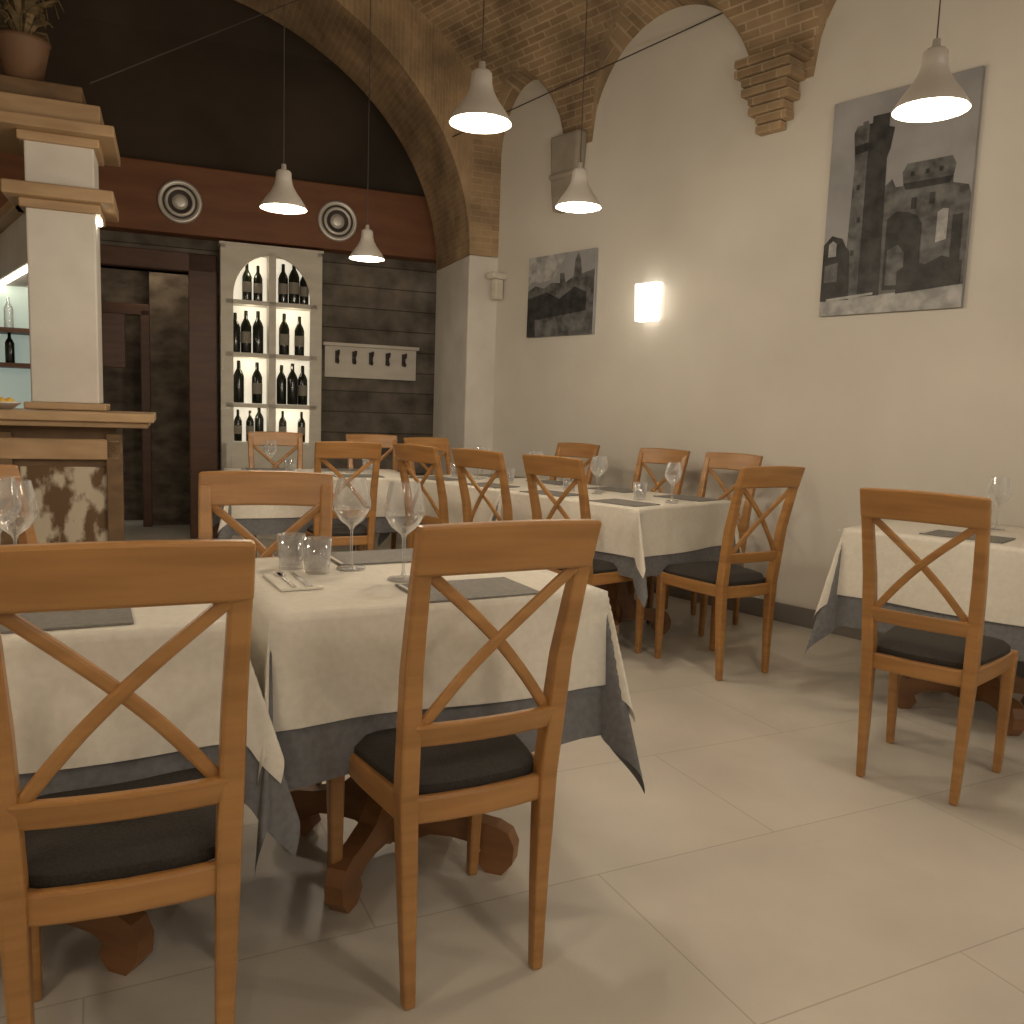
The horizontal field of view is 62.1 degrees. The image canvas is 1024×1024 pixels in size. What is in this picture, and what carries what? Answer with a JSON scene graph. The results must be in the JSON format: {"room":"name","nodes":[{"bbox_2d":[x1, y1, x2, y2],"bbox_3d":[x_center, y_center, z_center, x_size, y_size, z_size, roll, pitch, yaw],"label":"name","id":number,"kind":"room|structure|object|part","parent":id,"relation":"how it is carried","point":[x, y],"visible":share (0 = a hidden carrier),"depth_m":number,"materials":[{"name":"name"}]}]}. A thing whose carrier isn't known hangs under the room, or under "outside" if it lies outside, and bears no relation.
{"room":"restaurant","nodes":[
{"label":"restaurant","id":0,"kind":"room"},
{"bbox_2d":[101,268,189,524],"bbox_3d":[-3.651,-1.349,7.737,2.300,3.000,1.150,-1,7,-22],"label":"wall","id":1,"kind":"structure","parent":0,"point":[166,294],"depth_m":8.10,"materials":[{"name":"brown wood"}]},
{"bbox_2d":[0,0,334,63],"bbox_3d":[-2.400,-4.088,6.550,10.000,0.800,1.200,-1,7,-22],"label":"ceiling","id":2,"kind":"structure","parent":0,"point":[198,19],"depth_m":6.94,"materials":[{"name":"brown brick"}]},
{"bbox_2d":[0,2,437,532],"bbox_3d":[-2.817,-2.269,7.240,6.700,5.000,0.160,-1,7,-22],"label":"wall","id":3,"kind":"structure","parent":0,"point":[200,103],"depth_m":7.36,"materials":[{"name":"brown wood"}]},
{"bbox_2d":[100,244,218,538],"bbox_3d":[-3.183,-1.020,7.561,1.030,2.420,0.900,-1,7,-22],"label":"door frame","id":4,"kind":"structure","parent":3,"relation":"attached to","point":[201,269],"depth_m":7.26,"materials":[{"name":"brown wood"}]},
{"bbox_2d":[0,152,490,262],"bbox_3d":[-2.741,-2.571,7.041,6.700,0.550,0.191,-1,7,-22],"label":"beam","id":5,"kind":"structure","parent":3,"relation":"attached to","point":[401,225],"depth_m":7.16,"materials":[{"name":"wood"}]},
{"bbox_2d":[157,180,201,223],"bbox_3d":[-2.709,-2.532,6.937,0.344,0.344,0.035,-1,7,-22],"label":"air vent","id":6,"kind":"object","parent":5,"relation":"attached to","point":[179,201],"visible":1,"depth_m":6.93,"materials":[{"name":"grey metal"}]},
{"bbox_2d":[318,201,356,241],"bbox_3d":[-1.522,-2.537,7.415,0.344,0.344,0.035,-1,7,-22],"label":"air vent","id":7,"kind":"object","parent":5,"relation":"attached to","point":[337,220],"visible":1,"depth_m":7.41,"materials":[{"name":"grey metal"}]},
{"bbox_2d":[322,342,418,380],"bbox_3d":[-1.289,-1.383,7.823,0.890,0.310,0.126,-1,7,-22],"label":"coat rack","id":8,"kind":"object","parent":3,"relation":"attached to","point":[342,360],"visible":1,"depth_m":7.83,"materials":[{"name":"grey wood"}]},
{"bbox_2d":[235,0,500,269],"bbox_3d":[-3.438,-3.502,5.848,6.940,2.870,0.920,-1,7,-22],"label":"arch","id":9,"kind":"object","parent":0,"point":[418,79],"depth_m":6.71,"materials":[{"name":"brick"}]},
{"bbox_2d":[89,0,297,83],"bbox_3d":[-1.333,-3.381,5.564,0.006,1.905,2.784,8,9,43],"label":"cable","id":10,"kind":"object","parent":9,"relation":"attached to","point":[295,0],"visible":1,"depth_m":5.04,"materials":[{"name":"grey plastic"}]},
{"bbox_2d":[0,520,1023,1023],"bbox_3d":[-1.526,0.712,4.117,15.000,0.100,16.000,2,7,0],"label":"floor","id":11,"kind":"structure","parent":0,"point":[754,877],"depth_m":2.14,"materials":[{"name":"tile"}]},
{"bbox_2d":[0,286,31,407],"bbox_3d":[-3.992,-0.695,5.924,1.260,2.100,0.350,-1,7,-22],"label":"bar shelf","id":12,"kind":"object","parent":11,"relation":"on","point":[15,365],"visible":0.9,"depth_m":6.12,"materials":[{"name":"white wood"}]},
{"bbox_2d":[0,464,37,543],"bbox_3d":[-1.275,0.386,2.282,0.558,0.994,0.414,4,7,15],"label":"dining chair","id":13,"kind":"object","parent":11,"relation":"on","point":[28,536],"visible":0.15,"depth_m":2.44,"materials":[{"name":"brown wood"}]},
{"bbox_2d":[0,408,155,544],"bbox_3d":[-3.317,-0.002,4.469,2.670,1.112,0.850,-1,7,-22],"label":"bar counter","id":14,"kind":"object","parent":11,"relation":"on","point":[72,460],"depth_m":4.51,"materials":[{"name":"brown wood"}]},
{"bbox_2d":[0,397,21,408],"bbox_3d":[-2.701,-0.577,4.494,0.200,0.064,0.200,2,7,0],"label":"dish","id":15,"kind":"object","parent":14,"relation":"on","point":[8,403],"visible":0.98,"depth_m":4.46,"materials":[{"name":"white ceramic"}]},
{"bbox_2d":[0,75,119,410],"bbox_3d":[-3.102,-1.568,5.537,1.072,1.755,2.255,-1,7,-22],"label":"pillar","id":16,"kind":"structure","parent":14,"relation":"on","point":[51,220],"depth_m":4.70,"materials":[{"name":"beige paint"}]},
{"bbox_2d":[0,0,63,80],"bbox_3d":[-2.654,-2.570,4.638,0.454,0.472,0.437,2,7,0],"label":"potted plant","id":17,"kind":"object","parent":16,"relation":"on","point":[24,52],"visible":0.94,"depth_m":4.54,"materials":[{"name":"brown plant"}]},
{"bbox_2d":[0,539,255,1023],"bbox_3d":[-0.665,0.503,1.468,0.414,0.994,0.558,-1,7,-23],"label":"dining chair","id":18,"kind":"object","parent":11,"relation":"on","point":[123,848],"visible":0.91,"depth_m":1.29,"materials":[{"name":"brown wood"}]},
{"bbox_2d":[1,603,299,975],"bbox_3d":[-1.094,0.564,1.831,1.089,0.758,0.882,-1,8,-27],"label":"dining table","id":19,"kind":"object","parent":11,"relation":"on","point":[48,699],"visible":0.56,"depth_m":1.60,"materials":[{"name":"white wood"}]},
{"bbox_2d":[0,476,21,541],"bbox_3d":[-1.222,0.034,2.023,0.099,0.236,0.099,2,7,0],"label":"wine glass","id":20,"kind":"object","parent":19,"relation":"on","point":[19,504],"visible":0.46,"depth_m":2.02,"materials":[{"name":"clear glass"}]},
{"bbox_2d":[0,480,38,543],"bbox_3d":[-1.142,0.045,1.953,0.099,0.236,0.099,2,7,0],"label":"wine glass","id":21,"kind":"object","parent":19,"relation":"on","point":[36,508],"visible":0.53,"depth_m":1.95,"materials":[{"name":"clear glass"}]},
{"bbox_2d":[0,608,133,633],"bbox_3d":[-0.908,0.205,1.659,0.300,0.005,0.200,-1,8,-27],"label":"placemat","id":22,"kind":"object","parent":19,"relation":"on","point":[121,616],"visible":0.67,"depth_m":1.65,"materials":[{"name":"fabric"}]},
{"bbox_2d":[198,470,332,867],"bbox_3d":[-0.675,0.404,2.307,0.414,0.994,0.558,0,7,-14],"label":"dining chair","id":23,"kind":"object","parent":11,"relation":"on","point":[216,489],"visible":0.21,"depth_m":2.48,"materials":[{"name":"brown wood"}]},
{"bbox_2d":[218,241,323,538],"bbox_3d":[-2.117,-1.022,7.468,0.860,2.520,0.222,-1,7,-22],"label":"wine cabinet","id":24,"kind":"object","parent":11,"relation":"on","point":[233,256],"visible":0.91,"depth_m":7.39,"materials":[{"name":"beige wood"}]},
{"bbox_2d":[233,263,263,440],"label":"wine bottles","id":25,"kind":"object","parent":24,"relation":"in","point":[242,334],"depth_m":7.33,"materials":[{"name":"black glass"}]},
{"bbox_2d":[276,313,307,441],"label":"wine bottles","id":26,"kind":"object","parent":24,"relation":"in","point":[293,388],"depth_m":7.47,"materials":[{"name":"black glass"}]},
{"bbox_2d":[278,264,308,304],"label":"wine bottles","id":27,"kind":"object","parent":24,"relation":"in","point":[288,292],"depth_m":7.38,"materials":[{"name":"black glass"}]},
{"bbox_2d":[248,431,302,557],"bbox_3d":[-1.611,-0.046,5.851,0.414,0.994,0.558,0,7,-20],"label":"dining chair","id":28,"kind":"object","parent":11,"relation":"on","point":[255,439],"visible":0.2,"depth_m":6.01,"materials":[{"name":"brown wood"}]},
{"bbox_2d":[212,468,419,551],"bbox_3d":[-1.255,0.127,5.496,1.322,0.758,1.052,-1,7,-22],"label":"dining table","id":29,"kind":"object","parent":11,"relation":"on","point":[257,519],"visible":0.3,"depth_m":5.15,"materials":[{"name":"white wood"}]},
{"bbox_2d":[242,468,291,470],"bbox_3d":[-1.609,-0.280,5.572,0.300,0.005,0.200,-1,7,-22],"label":"placemat","id":30,"kind":"object","parent":29,"relation":"on","point":[275,469],"visible":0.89,"depth_m":5.56,"materials":[{"name":"fabric"}]},
{"bbox_2d":[264,440,276,457],"bbox_3d":[-1.517,-0.349,5.340,0.085,0.202,0.085,2,7,0],"label":"wine glass","id":31,"kind":"object","parent":29,"relation":"on","point":[265,440],"visible":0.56,"depth_m":5.32,"materials":[{"name":"clear glass"}]},
{"bbox_2d":[284,458,295,470],"bbox_3d":[-1.407,-0.294,5.391,0.074,0.090,0.074,2,7,0],"label":"water glass","id":32,"kind":"object","parent":29,"relation":"on","point":[285,459],"visible":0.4,"depth_m":5.37,"materials":[{"name":"clear glass"}]},
{"bbox_2d":[321,468,366,470],"bbox_3d":[-1.145,-0.285,5.758,0.300,0.005,0.200,-1,7,-22],"label":"placemat","id":33,"kind":"object","parent":29,"relation":"on","point":[322,469],"visible":0.57,"depth_m":5.72,"materials":[{"name":"fabric"}]},
{"bbox_2d":[332,474,383,476],"bbox_3d":[-0.967,-0.227,5.316,0.300,0.005,0.200,-1,7,-22],"label":"placemat","id":34,"kind":"object","parent":29,"relation":"on","point":[334,475],"visible":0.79,"depth_m":5.30,"materials":[{"name":"fabric"}]},
{"bbox_2d":[363,459,372,472],"bbox_3d":[-0.944,-0.300,5.577,0.074,0.090,0.074,2,7,0],"label":"water glass","id":35,"kind":"object","parent":29,"relation":"on","point":[364,460],"visible":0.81,"depth_m":5.55,"materials":[{"name":"clear glass"}]},
{"bbox_2d":[305,441,381,550],"bbox_3d":[-1.029,0.064,5.088,0.414,0.994,0.558,-1,7,-22],"label":"dining chair","id":36,"kind":"object","parent":11,"relation":"on","point":[361,536],"visible":0.58,"depth_m":4.90,"materials":[{"name":"brown wood"}]},
{"bbox_2d":[346,434,397,550],"bbox_3d":[-0.953,-0.046,6.048,0.414,0.994,0.558,-1,7,-22],"label":"dining chair","id":37,"kind":"object","parent":11,"relation":"on","point":[387,441],"visible":0.2,"depth_m":6.23,"materials":[{"name":"brown wood"}]},
{"bbox_2d":[393,444,448,548],"bbox_3d":[-0.380,0.104,4.944,0.558,0.994,0.414,-4,9,-43],"label":"dining chair","id":38,"kind":"object","parent":11,"relation":"on","point":[403,452],"visible":0.41,"depth_m":4.74,"materials":[{"name":"brown wood"}]},
{"bbox_2d":[403,437,451,475],"bbox_3d":[-0.453,-0.005,5.848,0.414,0.994,0.558,-4,9,-43],"label":"dining chair","id":39,"kind":"object","parent":11,"relation":"on","point":[442,444],"visible":0.18,"depth_m":6.01,"materials":[{"name":"brown wood"}]},
{"bbox_2d":[250,557,644,913],"bbox_3d":[-0.302,0.542,2.254,1.045,0.758,0.901,-2,8,-28],"label":"dining table","id":40,"kind":"object","parent":11,"relation":"on","point":[325,662],"visible":0.44,"depth_m":1.94,"materials":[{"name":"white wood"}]},
{"bbox_2d":[277,532,305,569],"bbox_3d":[-0.584,0.103,2.250,0.074,0.090,0.074,2,7,0],"label":"water glass","id":41,"kind":"object","parent":40,"relation":"on","point":[290,548],"visible":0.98,"depth_m":2.22,"materials":[{"name":"clear glass"}]},
{"bbox_2d":[263,571,323,591],"bbox_3d":[-0.536,0.167,2.076,0.100,0.008,0.200,-2,8,-28],"label":"napkin","id":42,"kind":"object","parent":40,"relation":"on","point":[284,581],"visible":1,"depth_m":2.05,"materials":[{"name":"beige fabric"}]},
{"bbox_2d":[303,536,331,574],"bbox_3d":[-0.504,0.112,2.200,0.074,0.090,0.074,2,7,0],"label":"water glass","id":43,"kind":"object","parent":40,"relation":"on","point":[317,553],"visible":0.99,"depth_m":2.17,"materials":[{"name":"clear glass"}]},
{"bbox_2d":[332,477,370,570],"bbox_3d":[-0.426,0.031,2.261,0.102,0.243,0.102,2,7,0],"label":"wine glass","id":44,"kind":"object","parent":40,"relation":"on","point":[342,567],"visible":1,"depth_m":2.24,"materials":[{"name":"clear glass"}]},
{"bbox_2d":[330,548,412,565],"bbox_3d":[-0.380,0.129,2.463,0.300,0.005,0.200,-2,8,-28],"label":"placemat","id":45,"kind":"object","parent":40,"relation":"on","point":[366,557],"visible":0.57,"depth_m":2.44,"materials":[{"name":"fabric"}]},
{"bbox_2d":[384,481,424,581],"bbox_3d":[-0.272,0.048,2.141,0.103,0.248,0.103,2,7,0],"label":"wine glass","id":46,"kind":"object","parent":40,"relation":"on","point":[396,578],"visible":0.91,"depth_m":2.12,"materials":[{"name":"clear glass"}]},
{"bbox_2d":[395,577,538,602],"bbox_3d":[-0.107,0.186,2.056,0.300,0.005,0.200,-2,8,-28],"label":"placemat","id":47,"kind":"object","parent":40,"relation":"on","point":[481,588],"visible":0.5,"depth_m":2.05,"materials":[{"name":"fabric"}]},
{"bbox_2d":[326,519,601,1009],"bbox_3d":[-0.128,0.478,1.838,0.414,0.994,0.558,-2,8,-28],"label":"dining chair","id":48,"kind":"object","parent":11,"relation":"on","point":[419,770],"visible":0.86,"depth_m":1.67,"materials":[{"name":"brown wood"}]},
{"bbox_2d":[432,255,497,474],"bbox_3d":[-0.319,-0.912,7.446,0.500,2.430,0.920,-1,7,-22],"label":"pier","id":49,"kind":"object","parent":11,"relation":"on","point":[465,327],"visible":0.33,"depth_m":7.00,"materials":[{"name":"white paint"}]},
{"bbox_2d":[452,448,512,521],"bbox_3d":[-0.021,0.157,4.596,0.558,0.994,0.414,-4,9,-43],"label":"dining chair","id":50,"kind":"object","parent":11,"relation":"on","point":[470,458],"visible":0.3,"depth_m":4.38,"materials":[{"name":"brown wood"}]},
{"bbox_2d":[378,473,591,546],"bbox_3d":[-0.107,0.184,5.355,0.993,0.758,1.184,-4,9,-43],"label":"dining table","id":51,"kind":"object","parent":11,"relation":"on","point":[483,513],"visible":0.24,"depth_m":5.03,"materials":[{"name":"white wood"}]},
{"bbox_2d":[410,476,457,480],"bbox_3d":[-0.471,-0.212,5.334,0.200,0.005,0.300,-4,9,-43],"label":"placemat","id":52,"kind":"object","parent":51,"relation":"on","point":[420,477],"visible":0.68,"depth_m":5.32,"materials":[{"name":"fabric"}]},
{"bbox_2d":[450,463,456,476],"bbox_3d":[-0.364,-0.272,5.510,0.074,0.090,0.074,2,7,0],"label":"water glass","id":53,"kind":"object","parent":51,"relation":"on","point":[451,464],"visible":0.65,"depth_m":5.49,"materials":[{"name":"clear glass"}]},
{"bbox_2d":[467,482,519,487],"bbox_3d":[-0.128,-0.158,4.972,0.200,0.005,0.300,-4,9,-43],"label":"placemat","id":54,"kind":"object","parent":51,"relation":"on","point":[482,484],"visible":0.43,"depth_m":4.95,"materials":[{"name":"fabric"}]},
{"bbox_2d":[474,474,525,477],"bbox_3d":[-0.083,-0.241,5.697,0.200,0.005,0.300,-4,9,-43],"label":"placemat","id":55,"kind":"object","parent":51,"relation":"on","point":[486,475],"visible":0.57,"depth_m":5.68,"materials":[{"name":"fabric"}]},
{"bbox_2d":[506,468,514,483],"bbox_3d":[-0.021,-0.217,5.147,0.074,0.090,0.074,2,7,0],"label":"water glass","id":56,"kind":"object","parent":51,"relation":"on","point":[512,471],"visible":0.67,"depth_m":5.12,"materials":[{"name":"clear glass"}]},
{"bbox_2d":[526,480,577,484],"bbox_3d":[0.261,-0.187,5.335,0.200,0.005,0.300,-4,9,-43],"label":"placemat","id":57,"kind":"object","parent":51,"relation":"on","point":[554,482],"visible":0.5,"depth_m":5.30,"materials":[{"name":"fabric"}]},
{"bbox_2d":[549,442,599,484],"bbox_3d":[0.265,0.030,5.765,0.558,0.994,0.414,-4,9,-43],"label":"dining chair","id":58,"kind":"object","parent":11,"relation":"on","point":[581,450],"visible":0.15,"depth_m":5.84,"materials":[{"name":"brown wood"}]},
{"bbox_2d":[522,454,646,652],"bbox_3d":[0.347,0.216,4.209,0.558,0.994,0.414,-4,9,-43],"label":"dining chair","id":59,"kind":"object","parent":11,"relation":"on","point":[601,572],"visible":0.32,"depth_m":4.05,"materials":[{"name":"brown wood"}]},
{"bbox_2d":[489,485,741,637],"bbox_3d":[0.558,0.286,4.685,1.066,0.758,1.208,-4,9,-43],"label":"dining table","id":60,"kind":"object","parent":11,"relation":"on","point":[641,542],"visible":0.53,"depth_m":4.25,"materials":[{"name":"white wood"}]},
{"bbox_2d":[519,490,578,496],"bbox_3d":[0.216,-0.103,4.609,0.200,0.005,0.300,-4,9,-43],"label":"placemat","id":61,"kind":"object","parent":60,"relation":"on","point":[554,493],"visible":0.46,"depth_m":4.58,"materials":[{"name":"fabric"}]},
{"bbox_2d":[563,478,574,491],"bbox_3d":[0.322,-0.163,4.785,0.074,0.090,0.074,2,7,0],"label":"water glass","id":62,"kind":"object","parent":60,"relation":"on","point":[565,480],"visible":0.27,"depth_m":4.76,"materials":[{"name":"clear glass"}]},
{"bbox_2d":[590,457,605,493],"bbox_3d":[0.470,-0.201,4.668,0.085,0.202,0.085,2,7,0],"label":"wine glass","id":63,"kind":"object","parent":60,"relation":"on","point":[593,457],"visible":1,"depth_m":4.65,"materials":[{"name":"clear glass"}]},
{"bbox_2d":[593,456,607,492],"bbox_3d":[0.495,-0.212,4.774,0.085,0.202,0.085,2,7,0],"label":"wine glass","id":64,"kind":"object","parent":60,"relation":"on","point":[595,456],"visible":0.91,"depth_m":4.75,"materials":[{"name":"clear glass"}]},
{"bbox_2d":[587,486,641,492],"bbox_3d":[0.604,-0.132,4.973,0.200,0.005,0.300,-4,9,-43],"label":"placemat","id":65,"kind":"object","parent":60,"relation":"on","point":[605,488],"visible":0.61,"depth_m":4.95,"materials":[{"name":"fabric"}]},
{"bbox_2d":[589,498,659,506],"bbox_3d":[0.559,-0.048,4.247,0.200,0.005,0.300,-4,9,-43],"label":"placemat","id":66,"kind":"object","parent":60,"relation":"on","point":[610,500],"visible":0.93,"depth_m":4.22,"materials":[{"name":"fabric"}]},
{"bbox_2d":[633,482,646,499],"bbox_3d":[0.666,-0.108,4.422,0.074,0.090,0.074,2,7,0],"label":"water glass","id":67,"kind":"object","parent":60,"relation":"on","point":[635,485],"visible":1,"depth_m":4.40,"materials":[{"name":"clear glass"}]},
{"bbox_2d":[665,463,681,503],"bbox_3d":[0.813,-0.146,4.306,0.085,0.202,0.085,2,7,0],"label":"wine glass","id":68,"kind":"object","parent":60,"relation":"on","point":[667,463],"visible":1,"depth_m":4.29,"materials":[{"name":"clear glass"}]},
{"bbox_2d":[654,494,720,501],"bbox_3d":[0.947,-0.077,4.610,0.200,0.005,0.300,-4,9,-43],"label":"placemat","id":69,"kind":"object","parent":60,"relation":"on","point":[674,496],"visible":1,"depth_m":4.59,"materials":[{"name":"fabric"}]},
{"bbox_2d":[626,448,689,608],"bbox_3d":[0.773,0.105,5.279,0.558,0.994,0.414,-4,9,-43],"label":"dining chair","id":70,"kind":"object","parent":11,"relation":"on","point":[646,455],"visible":0.27,"depth_m":5.36,"materials":[{"name":"brown wood"}]},
{"bbox_2d":[646,452,762,636],"bbox_3d":[1.121,0.158,4.931,0.558,0.994,0.414,-4,9,-43],"label":"dining chair","id":71,"kind":"object","parent":11,"relation":"on","point":[713,460],"visible":0.32,"depth_m":4.96,"materials":[{"name":"brown wood"}]},
{"bbox_2d":[655,466,804,680],"bbox_3d":[1.023,0.259,4.039,0.414,0.994,0.558,-2,8,-30],"label":"dining chair","id":72,"kind":"object","parent":11,"relation":"on","point":[722,580],"visible":1,"depth_m":3.90,"materials":[{"name":"brown wood"}]},
{"bbox_2d":[803,520,1023,735],"bbox_3d":[1.965,0.464,3.589,1.076,0.758,1.030,8,9,43],"label":"dining table","id":73,"kind":"object","parent":11,"relation":"on","point":[840,602],"visible":0.7,"depth_m":3.38,"materials":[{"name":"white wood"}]},
{"bbox_2d":[919,529,1015,543],"bbox_3d":[1.818,0.096,3.397,0.300,0.005,0.200,8,9,43],"label":"placemat","id":74,"kind":"object","parent":73,"relation":"on","point":[935,532],"visible":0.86,"depth_m":3.39,"materials":[{"name":"fabric"}]},
{"bbox_2d":[987,477,1011,529],"bbox_3d":[2.103,-0.038,3.672,0.094,0.225,0.094,2,7,0],"label":"wine glass","id":75,"kind":"object","parent":73,"relation":"on","point":[990,484],"visible":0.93,"depth_m":3.66,"materials":[{"name":"clear glass"}]},
{"bbox_2d":[856,488,1018,805],"bbox_3d":[1.407,0.413,2.845,0.414,0.994,0.558,8,9,42],"label":"dining chair","id":76,"kind":"object","parent":11,"relation":"on","point":[938,650],"visible":1,"depth_m":2.71,"materials":[{"name":"brown wood"}]},
{"bbox_2d":[491,0,1023,610],"bbox_3d":[3.013,-1.828,3.501,0.250,5.400,9.350,-4,9,-41],"label":"wall","id":77,"kind":"structure","parent":0,"point":[739,356],"depth_m":5.09,"materials":[{"name":"white paint"}]},
{"bbox_2d":[486,271,506,299],"bbox_3d":[-0.125,-1.807,6.807,0.140,0.210,0.100,-4,9,-41],"label":"speaker","id":78,"kind":"object","parent":77,"relation":"attached to","point":[497,278],"visible":1,"depth_m":6.78},
{"bbox_2d":[526,248,597,337],"bbox_3d":[0.363,-1.619,6.340,0.029,0.600,0.700,-4,9,-41],"label":"print","id":79,"kind":"object","parent":77,"relation":"attached to","point":[562,286],"visible":1,"depth_m":6.30},
{"bbox_2d":[549,129,586,213],"bbox_3d":[0.394,-2.465,6.175,0.120,0.540,0.297,-4,9,-41],"label":"corbel","id":80,"kind":"object","parent":77,"relation":"attached to","point":[565,148],"visible":0.7,"depth_m":6.13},
{"bbox_2d":[452,13,722,136],"bbox_3d":[0.427,-2.985,5.891,2.322,0.366,0.006,7,9,39],"label":"cable","id":81,"kind":"object","parent":77,"relation":"attached to","point":[720,13],"visible":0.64,"depth_m":5.67,"materials":[{"name":"grey plastic"}]},
{"bbox_2d":[409,0,836,153],"bbox_3d":[-0.438,-3.106,2.295,6.400,1.740,8.970,-4,9,-41],"label":"vault","id":82,"kind":"object","parent":77,"relation":"attached to","point":[526,41],"visible":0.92,"depth_m":5.92,"materials":[{"name":"brown brick"}]},
{"bbox_2d":[260,0,306,213],"bbox_3d":[-0.965,-2.731,3.610,0.204,2.793,0.204,2,7,0],"label":"pendant lamp","id":83,"kind":"object","parent":82,"relation":"hanging from","point":[282,198],"visible":1,"depth_m":3.72,"materials":[{"name":"white metal"}]},
{"bbox_3d":[-0.962,-2.821,3.600,0.060,2.613,0.060,2,7,0],"label":"cord","id":84,"kind":"part","parent":83,"relation":"part of","materials":[{"name":"grey plastic"}]},
{"bbox_2d":[349,0,384,261],"bbox_3d":[-0.793,-2.784,4.761,0.204,2.662,0.204,2,7,0],"label":"pendant lamp","id":85,"kind":"object","parent":82,"relation":"hanging from","point":[366,250],"visible":1,"depth_m":4.87,"materials":[{"name":"white metal"}]},
{"bbox_3d":[-0.790,-2.874,4.751,0.060,2.482,0.060,2,7,0],"label":"cord","id":86,"kind":"part","parent":85,"relation":"part of","materials":[{"name":"grey plastic"}]},
{"bbox_2d":[449,0,511,133],"bbox_3d":[-0.056,-2.617,2.613,0.204,2.721,0.204,2,7,0],"label":"pendant lamp","id":87,"kind":"object","parent":82,"relation":"hanging from","point":[480,111],"visible":1,"depth_m":2.73,"materials":[{"name":"white metal"}]},
{"bbox_3d":[-0.053,-2.706,2.603,0.060,2.541,0.060,2,7,0],"label":"cord","id":88,"kind":"part","parent":87,"relation":"part of","materials":[{"name":"grey plastic"}]},
{"bbox_2d":[555,0,600,212],"bbox_3d":[0.339,-2.628,3.617,0.204,2.577,0.204,2,7,0],"label":"pendant lamp","id":89,"kind":"object","parent":82,"relation":"hanging from","point":[578,197],"visible":1,"depth_m":3.72,"materials":[{"name":"grey metal"}]},
{"bbox_3d":[0.342,-2.718,3.606,0.060,2.397,0.060,2,7,0],"label":"cord","id":90,"kind":"part","parent":89,"relation":"part of","materials":[{"name":"grey plastic"}]},
{"bbox_2d":[891,0,970,122],"bbox_3d":[1.232,-2.455,2.254,0.204,2.654,0.204,2,7,0],"label":"pendant lamp","id":91,"kind":"object","parent":82,"relation":"hanging from","point":[934,94],"visible":1,"depth_m":2.37,"materials":[{"name":"grey metal"}]},
{"bbox_3d":[1.236,-2.545,2.244,0.060,2.474,0.060,2,7,0],"label":"cord","id":92,"kind":"part","parent":91,"relation":"part of","materials":[{"name":"grey plastic"}]},
{"bbox_2d":[635,281,662,321],"bbox_3d":[0.916,-1.402,5.689,0.080,0.250,0.194,-4,9,-41],"label":"wall sconce","id":93,"kind":"object","parent":77,"relation":"attached to","point":[648,296],"visible":1,"depth_m":5.64,"materials":[{"name":"white glass"}]},
{"bbox_2d":[734,42,810,136],"bbox_3d":[1.477,-2.404,4.876,0.200,0.397,0.391,-4,9,-41],"label":"corbel","id":94,"kind":"object","parent":77,"relation":"attached to","point":[769,79],"visible":1,"depth_m":4.83,"materials":[{"name":"brown brick"}]},
{"bbox_2d":[624,576,1023,676],"bbox_3d":[2.853,0.810,3.685,0.022,0.110,9.250,-4,9,-41],"label":"baseboard","id":95,"kind":"structure","parent":77,"relation":"attached to","point":[786,613],"depth_m":5.06,"materials":[{"name":"grey"}]},
{"bbox_2d":[819,66,984,316],"bbox_3d":[2.006,-1.627,4.448,0.036,1.140,0.760,-4,9,-41],"label":"print","id":96,"kind":"object","parent":77,"relation":"attached to","point":[900,193],"visible":1,"depth_m":4.43}
]}

